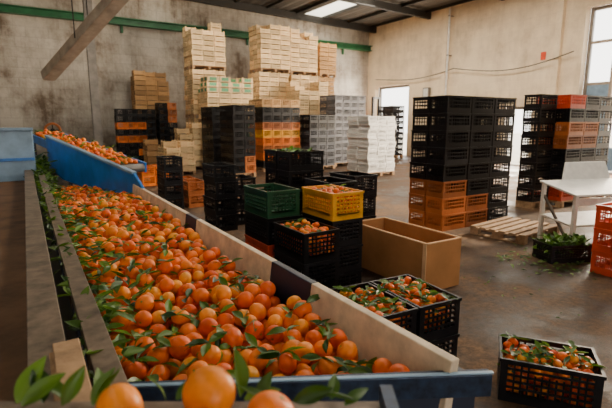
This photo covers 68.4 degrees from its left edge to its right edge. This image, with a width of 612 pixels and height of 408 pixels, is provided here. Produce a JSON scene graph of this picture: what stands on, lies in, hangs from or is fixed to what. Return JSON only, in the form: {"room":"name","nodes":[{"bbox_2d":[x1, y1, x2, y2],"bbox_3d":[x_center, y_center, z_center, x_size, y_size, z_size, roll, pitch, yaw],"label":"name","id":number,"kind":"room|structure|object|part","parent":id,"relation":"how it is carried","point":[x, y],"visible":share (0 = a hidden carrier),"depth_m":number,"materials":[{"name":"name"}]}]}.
{"room":"processing plant","nodes":[
{"label":"processing plant","id":0,"kind":"room"},
{"bbox_2d":[0,0,368,163],"bbox_3d":[-9.087,-6.151,19.643,30.600,8.750,0.300,-6,12,-31],"label":"wall","id":1,"kind":"structure","parent":0,"point":[27,43],"depth_m":19.89,"materials":[{"name":"concrete"}]},
{"bbox_2d":[44,122,61,131],"bbox_3d":[-10.584,-3.076,18.791,0.658,0.658,0.420,-6,12,-31],"label":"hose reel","id":2,"kind":"object","parent":1,"relation":"attached to","point":[51,123],"visible":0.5,"depth_m":18.62,"materials":[{"name":"orange plastic"}]},
{"bbox_2d":[0,3,371,54],"bbox_3d":[-8.916,-7.701,19.083,30.000,0.600,0.330,-6,12,-31],"label":"steel beam","id":3,"kind":"structure","parent":1,"relation":"attached to","point":[4,8],"depth_m":19.81,"materials":[{"name":"metal"}]},
{"bbox_2d":[46,155,611,407],"bbox_3d":[-0.863,0.612,7.331,30.600,0.200,31.600,-6,12,-31],"label":"floor","id":4,"kind":"structure","parent":0,"point":[484,314],"depth_m":4.92,"materials":[{"name":"concrete"}]},
{"bbox_2d":[0,128,86,400],"bbox_3d":[-2.431,0.407,2.990,1.320,1.740,8.640,-6,12,-31],"label":"conveyor","id":5,"kind":"object","parent":4,"relation":"on","point":[32,315],"visible":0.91,"depth_m":2.07,"materials":[{"name":"metal"}]},
{"bbox_2d":[0,128,35,181],"bbox_3d":[-4.460,-0.175,6.222,1.320,1.740,0.920,-6,12,-31],"label":"hood","id":6,"kind":"object","parent":5,"relation":"attached to","point":[17,154],"depth_m":5.99,"materials":[{"name":"blue paint"}]},
{"bbox_3d":[-1.999,0.733,2.759,0.875,1.180,7.700,-6,12,-31],"label":"frame","id":7,"kind":"part","parent":5,"relation":"part of","materials":[{"name":"wood"}]},
{"bbox_2d":[49,338,91,400],"bbox_3d":[-0.521,1.010,1.121,0.085,1.215,0.520,-6,12,-31],"label":"wooden rail","id":8,"kind":"object","parent":4,"relation":"on","point":[67,356],"visible":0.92,"depth_m":1.12,"materials":[{"name":"brown wood"}]},
{"bbox_2d":[32,129,146,185],"bbox_3d":[-3.947,-0.433,7.808,0.700,1.686,4.054,-10,14,-43],"label":"conveyor","id":9,"kind":"object","parent":4,"relation":"on","point":[127,161],"visible":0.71,"depth_m":7.30,"materials":[{"name":"blue paint"}]},
{"bbox_2d":[82,0,102,145],"bbox_3d":[-7.880,-5.078,16.593,0.440,7.720,0.440,-6,12,-31],"label":"steel column","id":10,"kind":"structure","parent":4,"relation":"on","point":[90,49],"depth_m":16.61,"materials":[{"name":"grey metal"}]},
{"bbox_2d":[114,109,156,161],"bbox_3d":[-7.335,-2.886,19.478,1.612,2.382,0.619,-6,12,-31],"label":"crates","id":11,"kind":"object","parent":4,"relation":"on","point":[125,136],"visible":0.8,"depth_m":19.21,"materials":[{"name":"black plastic"}]},
{"bbox_2d":[130,70,171,158],"bbox_3d":[-6.997,-3.908,20.405,1.522,4.065,0.861,-6,12,-31],"label":"wooden boxes","id":12,"kind":"object","parent":4,"relation":"on","point":[145,86],"visible":0.4,"depth_m":19.98,"materials":[{"name":"brown wood"}]},
{"bbox_2d":[143,139,160,170],"bbox_3d":[-5.761,-1.939,17.577,1.014,1.191,0.800,-6,12,-31],"label":"wooden boxes","id":13,"kind":"object","parent":4,"relation":"on","point":[150,153],"visible":0.36,"depth_m":17.24,"materials":[{"name":"brown wood"}]},
{"bbox_2d":[138,165,168,185],"bbox_3d":[-4.523,-0.861,13.373,0.802,0.558,0.600,-6,12,-31],"label":"crates","id":14,"kind":"object","parent":4,"relation":"on","point":[152,173],"visible":0.56,"depth_m":13.09,"materials":[{"name":"orange plastic"}]},
{"bbox_2d":[155,103,177,144],"bbox_3d":[-6.178,-3.130,20.043,0.808,2.662,0.619,-6,12,-31],"label":"crates","id":15,"kind":"object","parent":4,"relation":"on","point":[165,108],"visible":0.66,"depth_m":19.75,"materials":[{"name":"black plastic"}]},
{"bbox_2d":[156,155,183,209],"bbox_3d":[-2.845,-0.436,9.432,0.402,1.118,0.608,-6,12,-31],"label":"crates","id":16,"kind":"object","parent":4,"relation":"on","point":[163,168],"visible":0.86,"depth_m":9.24,"materials":[{"name":"black plastic"}]},
{"bbox_2d":[158,140,195,174],"bbox_3d":[-4.652,-1.679,16.131,1.019,1.191,1.205,-6,12,-31],"label":"wooden boxes","id":17,"kind":"object","parent":4,"relation":"on","point":[184,149],"visible":0.61,"depth_m":15.78,"materials":[{"name":"brown wood"}]},
{"bbox_2d":[173,176,204,207],"bbox_3d":[-2.659,-0.294,10.223,0.400,0.558,1.203,-6,12,-31],"label":"crates","id":18,"kind":"object","parent":4,"relation":"on","point":[193,195],"visible":0.65,"depth_m":9.79,"materials":[{"name":"orange plastic"}]},
{"bbox_2d":[174,122,205,168],"bbox_3d":[-4.577,-2.291,17.753,1.024,1.821,0.805,-6,12,-31],"label":"wooden boxes","id":19,"kind":"object","parent":4,"relation":"on","point":[197,138],"visible":0.43,"depth_m":17.55,"materials":[{"name":"brown wood"}]},
{"bbox_2d":[0,345,398,407],"bbox_3d":[-0.250,0.967,0.716,0.780,1.442,0.346,0,10,0],"label":"oranges","id":20,"kind":"object","parent":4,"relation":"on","point":[209,386],"visible":1,"depth_m":0.70,"materials":[{"name":"food"}]},
{"bbox_2d":[182,22,225,144],"bbox_3d":[-4.470,-4.864,19.979,1.554,6.099,1.264,-6,12,-31],"label":"wooden boxes","id":21,"kind":"object","parent":4,"relation":"on","point":[204,51],"visible":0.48,"depth_m":19.30,"materials":[{"name":"brown wood"}]},
{"bbox_2d":[202,162,237,230],"bbox_3d":[-1.479,-0.134,7.751,0.416,1.118,0.609,-6,12,-31],"label":"crates","id":22,"kind":"object","parent":4,"relation":"on","point":[216,211],"visible":0.96,"depth_m":7.58,"materials":[{"name":"black plastic"}]},
{"bbox_2d":[201,106,241,170],"bbox_3d":[-3.162,-2.448,17.043,1.211,2.382,1.217,-6,12,-31],"label":"crates","id":23,"kind":"object","parent":4,"relation":"on","point":[211,140],"visible":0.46,"depth_m":16.54,"materials":[{"name":"black plastic"}]},
{"bbox_2d":[198,75,252,159],"bbox_3d":[-3.387,-3.445,19.019,2.053,3.645,1.232,-6,12,-31],"label":"wooden boxes","id":24,"kind":"object","parent":4,"relation":"on","point":[237,91],"visible":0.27,"depth_m":18.34,"materials":[{"name":"brown wood"}]},
{"bbox_2d":[219,105,256,177],"bbox_3d":[-2.348,-2.162,15.453,0.815,2.382,1.214,-6,12,-31],"label":"crates","id":25,"kind":"object","parent":4,"relation":"on","point":[238,141],"visible":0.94,"depth_m":15.08,"materials":[{"name":"black plastic"}]},
{"bbox_2d":[225,174,255,224],"bbox_3d":[-1.228,-0.088,8.285,0.411,0.838,0.602,-6,12,-31],"label":"crates","id":26,"kind":"object","parent":4,"relation":"on","point":[240,201],"visible":0.27,"depth_m":8.04,"materials":[{"name":"black plastic"}]},
{"bbox_2d":[38,135,493,407],"bbox_3d":[-1.845,0.257,4.167,1.023,1.619,7.385,-6,12,-32],"label":"trough","id":27,"kind":"object","parent":4,"relation":"on","point":[435,379],"visible":0.42,"depth_m":1.62,"materials":[{"name":"blue paint"}]},
{"bbox_3d":[-2.957,-0.056,5.905,3.352,1.619,0.407,10,14,43],"label":"blue chute panel","id":28,"kind":"part","parent":27,"relation":"part of","materials":[{"name":"paint"}]},
{"bbox_2d":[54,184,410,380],"bbox_3d":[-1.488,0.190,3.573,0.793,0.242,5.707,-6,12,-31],"label":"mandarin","id":29,"kind":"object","parent":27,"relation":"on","point":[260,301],"visible":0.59,"depth_m":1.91,"materials":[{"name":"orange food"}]},
{"bbox_2d":[24,150,376,381],"bbox_3d":[-1.974,-0.082,4.145,1.025,0.489,7.225,-7,12,-32],"label":"leaves","id":30,"kind":"object","parent":29,"relation":"on","point":[111,308],"visible":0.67,"depth_m":1.87,"materials":[{"name":"green plant"}]},
{"bbox_2d":[248,24,289,155],"bbox_3d":[-1.708,-5.038,20.943,1.582,6.099,1.268,-6,12,-31],"label":"wooden boxes","id":31,"kind":"object","parent":4,"relation":"on","point":[269,46],"visible":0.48,"depth_m":20.23,"materials":[{"name":"brown wood"}]},
{"bbox_2d":[243,183,300,258],"bbox_3d":[-0.379,0.368,4.963,0.392,1.118,0.592,-6,12,-31],"label":"crates","id":32,"kind":"object","parent":4,"relation":"on","point":[260,216],"visible":0.52,"depth_m":4.74,"materials":[{"name":"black plastic"}]},
{"bbox_2d":[249,99,299,171],"bbox_3d":[-1.216,-2.667,17.470,1.617,2.662,1.213,-6,12,-31],"label":"crates","id":33,"kind":"object","parent":4,"relation":"on","point":[274,118],"visible":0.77,"depth_m":16.95,"materials":[{"name":"orange plastic"}]},
{"bbox_2d":[248,191,302,222],"bbox_3d":[-0.261,0.316,6.045,0.840,0.838,0.601,-6,12,-31],"label":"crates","id":34,"kind":"object","parent":4,"relation":"on","point":[301,192],"visible":0.02,"depth_m":5.81,"materials":[{"name":"black plastic"}]},
{"bbox_2d":[264,149,323,198],"bbox_3d":[-0.193,-0.133,6.957,0.609,1.398,0.807,-6,12,-31],"label":"crates","id":35,"kind":"object","parent":4,"relation":"on","point":[283,166],"visible":0.28,"depth_m":6.65,"materials":[{"name":"black plastic"}]},
{"bbox_2d":[265,146,311,151],"bbox_3d":[-0.206,-0.823,6.843,0.614,0.121,0.862,-6,12,-31],"label":"pile","id":36,"kind":"object","parent":35,"relation":"in","point":[291,148],"visible":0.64,"depth_m":6.86,"materials":[{"name":"green plant"}]},
{"bbox_2d":[281,28,317,141],"bbox_3d":[-0.380,-5.247,22.105,1.576,6.099,1.278,-6,12,-31],"label":"wooden boxes","id":37,"kind":"object","parent":4,"relation":"on","point":[303,47],"visible":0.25,"depth_m":21.32,"materials":[{"name":"brown wood"}]},
{"bbox_2d":[273,218,339,288],"bbox_3d":[-0.018,0.587,4.388,0.392,0.890,0.643,-6,12,-31],"label":"crates","id":38,"kind":"object","parent":4,"relation":"on","point":[304,246],"visible":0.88,"depth_m":4.16,"materials":[{"name":"black plastic"}]},
{"bbox_2d":[286,81,327,146],"bbox_3d":[0.021,-3.732,20.613,1.572,3.645,1.218,-6,12,-31],"label":"wooden boxes","id":39,"kind":"object","parent":4,"relation":"on","point":[309,99],"visible":0.41,"depth_m":20.07,"materials":[{"name":"brown wood"}]},
{"bbox_2d":[294,115,335,168],"bbox_3d":[0.339,-2.484,18.037,1.211,2.102,1.215,-6,12,-31],"label":"crates","id":40,"kind":"object","parent":4,"relation":"on","point":[311,131],"visible":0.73,"depth_m":17.60,"materials":[{"name":"grey plastic"}]},
{"bbox_2d":[307,42,336,113],"bbox_3d":[0.757,-5.226,23.177,1.086,5.679,1.263,-6,12,-31],"label":"wooden boxes","id":41,"kind":"object","parent":4,"relation":"on","point":[327,55],"visible":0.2,"depth_m":22.38,"materials":[{"name":"brown wood"}]},
{"bbox_2d":[304,176,357,257],"bbox_3d":[0.299,0.252,5.608,0.411,1.118,0.610,-6,12,-31],"label":"crates","id":42,"kind":"object","parent":4,"relation":"on","point":[313,181],"visible":0.07,"depth_m":5.53,"materials":[{"name":"black plastic"}]},
{"bbox_2d":[302,184,363,296],"bbox_3d":[0.276,0.370,4.835,0.425,1.160,0.629,-6,12,-31],"label":"crates","id":43,"kind":"object","parent":4,"relation":"on","point":[329,204],"visible":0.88,"depth_m":4.62,"materials":[{"name":"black plastic"}]},
{"bbox_2d":[319,95,365,165],"bbox_3d":[1.580,-3.200,19.642,1.612,2.942,1.220,-6,12,-31],"label":"crates","id":44,"kind":"object","parent":4,"relation":"on","point":[338,105],"visible":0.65,"depth_m":19.05,"materials":[{"name":"grey plastic"}]},
{"bbox_2d":[329,171,377,219],"bbox_3d":[0.650,0.128,6.299,0.410,1.118,0.607,-6,12,-31],"label":"crates","id":45,"kind":"object","parent":4,"relation":"on","point":[370,192],"visible":0.24,"depth_m":6.07,"materials":[{"name":"black plastic"}]},
{"bbox_2d":[346,116,396,175],"bbox_3d":[2.287,-2.057,15.873,1.253,2.027,1.253,-6,12,-31],"label":"crates","id":46,"kind":"object","parent":4,"relation":"on","point":[371,139],"visible":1,"depth_m":15.44,"materials":[{"name":"white plastic"}]},
{"bbox_2d":[378,106,403,157],"bbox_3d":[4.444,-3.792,23.723,0.820,2.662,1.217,-6,12,-31],"label":"crates","id":47,"kind":"object","parent":4,"relation":"on","point":[395,111],"visible":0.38,"depth_m":23.32,"materials":[{"name":"black plastic"}]},
{"bbox_2d":[331,274,461,356],"bbox_3d":[0.638,0.912,3.377,0.840,0.608,0.652,-5,11,-24],"label":"crates","id":48,"kind":"object","parent":4,"relation":"on","point":[426,314],"visible":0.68,"depth_m":3.25,"materials":[{"name":"black plastic"}]},
{"bbox_2d":[357,217,461,291],"bbox_3d":[1.161,0.569,5.441,0.550,0.554,1.288,-6,12,-31],"label":"cardboard box","id":49,"kind":"object","parent":4,"relation":"on","point":[391,247],"visible":0.79,"depth_m":5.11,"materials":[{"name":"brown cardboard"}]},
{"bbox_2d":[408,95,516,231],"bbox_3d":[2.828,-0.778,8.168,1.815,2.238,0.815,-6,12,-31],"label":"crates","id":50,"kind":"object","parent":4,"relation":"on","point":[451,194],"visible":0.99,"depth_m":7.82,"materials":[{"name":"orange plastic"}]},
{"bbox_2d":[470,216,559,244],"bbox_3d":[3.457,0.417,7.439,1.200,0.144,0.900,-8,13,-38],"label":"wooden pallet","id":51,"kind":"object","parent":4,"relation":"on","point":[498,230],"visible":0.92,"depth_m":7.29,"materials":[{"name":"brown wood"}]},
{"bbox_2d":[515,94,558,208],"bbox_3d":[4.942,-1.118,9.653,0.615,2.382,0.410,-6,12,-31],"label":"crates","id":52,"kind":"object","parent":4,"relation":"on","point":[529,201],"visible":0.96,"depth_m":9.52,"materials":[{"name":"black plastic"}]},
{"bbox_2d":[464,233,611,317],"bbox_3d":[3.564,0.745,5.946,3.950,0.069,3.023,-6,12,-31],"label":"fallen leaves","id":53,"kind":"object","parent":4,"relation":"on","point":[521,256],"visible":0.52,"depth_m":5.81,"materials":[{"name":"green plant"}]},
{"bbox_2d":[497,332,606,407],"bbox_3d":[1.617,1.105,3.027,0.642,0.354,0.432,4,11,22],"label":"crate","id":54,"kind":"object","parent":4,"relation":"on","point":[544,376],"visible":1,"depth_m":2.90,"materials":[{"name":"black plastic"}]},
{"bbox_2d":[532,231,591,263],"bbox_3d":[3.422,0.565,6.019,0.747,0.357,0.558,-2,10,-9],"label":"crate","id":55,"kind":"object","parent":4,"relation":"on","point":[547,247],"visible":1,"depth_m":5.88,"materials":[{"name":"black plastic"}]},
{"bbox_2d":[527,94,611,207],"bbox_3d":[6.032,-1.226,10.252,1.815,2.382,0.821,-6,12,-31],"label":"crates","id":56,"kind":"object","parent":4,"relation":"on","point":[570,144],"visible":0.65,"depth_m":9.77,"materials":[{"name":"orange plastic"}]},
{"bbox_2d":[537,161,611,238],"bbox_3d":[4.222,0.008,6.729,1.300,1.200,0.838,-2,10,-13],"label":"table","id":57,"kind":"object","parent":4,"relation":"on","point":[579,179],"visible":0.87,"depth_m":6.71,"materials":[{"name":"white plastic"}]},
{"bbox_2d":[590,202,611,276],"bbox_3d":[3.830,0.422,5.453,0.607,0.838,0.398,-6,12,-31],"label":"crates","id":58,"kind":"object","parent":4,"relation":"on","point":[602,248],"visible":1,"depth_m":5.40,"materials":[{"name":"red plastic"}]},
{"bbox_2d":[232,0,460,25],"bbox_3d":[-0.863,-7.214,5.923,30.600,1.020,31.000,-6,12,-31],"label":"ceiling","id":59,"kind":"structure","parent":0,"point":[332,6],"depth_m":22.63,"materials":[{"name":"white metal"}]},
{"bbox_2d":[186,0,503,32],"bbox_3d":[-0.863,-6.960,5.968,30.010,1.246,31.000,-6,12,-31],"label":"roof beams","id":60,"kind":"structure","parent":59,"relation":"attached to","point":[385,7],"depth_m":22.28,"materials":[{"name":"metal"}]},
{"bbox_2d":[41,0,128,80],"bbox_3d":[-2.801,-4.668,6.765,5.968,5.125,0.286,8,13,37],"label":"chute","id":61,"kind":"object","parent":60,"relation":"hanging from","point":[104,11],"visible":1,"depth_m":7.87,"materials":[{"name":"beige paint"}]},
{"bbox_2d":[367,0,611,165],"bbox_3d":[11.950,-4.702,14.415,0.480,7.750,31.000,-6,12,-31],"label":"wall","id":62,"kind":"structure","parent":0,"point":[484,34],"depth_m":20.11,"materials":[{"name":"paint"}]},
{"bbox_2d":[379,84,408,105],"bbox_3d":[5.173,-4.855,26.137,0.120,3.900,2.800,-6,12,-31],"label":"door","id":63,"kind":"structure","parent":62,"relation":"in","point":[398,86],"depth_m":26.48,"materials":[{"name":"grey metal"}]},
{"bbox_2d":[423,87,430,96],"bbox_3d":[6.240,-5.718,23.308,0.170,0.600,0.400,-6,12,-31],"label":"electrical box","id":64,"kind":"object","parent":62,"relation":"attached to","point":[426,91],"visible":0.64,"depth_m":23.17,"materials":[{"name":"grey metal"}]},
{"bbox_2d":[444,8,453,117],"bbox_3d":[6.929,-5.772,22.059,0.300,7.150,0.100,-6,12,-31],"label":"downpipe","id":65,"kind":"object","parent":62,"relation":"attached to","point":[449,15],"visible":0.56,"depth_m":21.68,"materials":[{"name":"white plastic"}]},
{"bbox_2d":[376,51,573,79],"bbox_3d":[7.062,-6.368,21.616,0.036,0.455,11.306,-6,12,-31],"label":"cable","id":66,"kind":"object","parent":62,"relation":"attached to","point":[572,51],"visible":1,"depth_m":19.91,"materials":[{"name":"metal"}]},
{"bbox_2d":[503,106,523,154],"bbox_3d":[9.324,-2.976,19.646,0.120,2.500,1.400,-6,12,-31],"label":"door","id":67,"kind":"structure","parent":62,"relation":"in","point":[522,107],"depth_m":19.91,"materials":[{"name":"grey metal"}]},
{"bbox_2d":[540,52,545,59],"bbox_3d":[9.513,-5.938,18.038,0.030,0.300,0.200,-6,12,-31],"label":"safety sign","id":68,"kind":"object","parent":62,"relation":"attached to","point":[543,54],"visible":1,"depth_m":18.02,"materials":[{"name":"red plastic"}]},
{"bbox_2d":[582,4,611,170],"bbox_3d":[12.082,-3.907,14.940,0.120,6.000,5.500,-6,12,-31],"label":"window","id":69,"kind":"structure","parent":62,"relation":"in","point":[594,88],"depth_m":16.73,"materials":[{"name":"grey metal"}]},
{"label":"outside","id":70,"kind":"structure","parent":0,"visible":0},
{"bbox_2d":[398,133,611,172],"bbox_3d":[16.165,0.136,10.169,118.000,0.230,120.000,-6,12,-31],"label":"ground","id":71,"kind":"structure","parent":70,"point":[516,148],"depth_m":35.47,"materials":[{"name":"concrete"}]}
]}

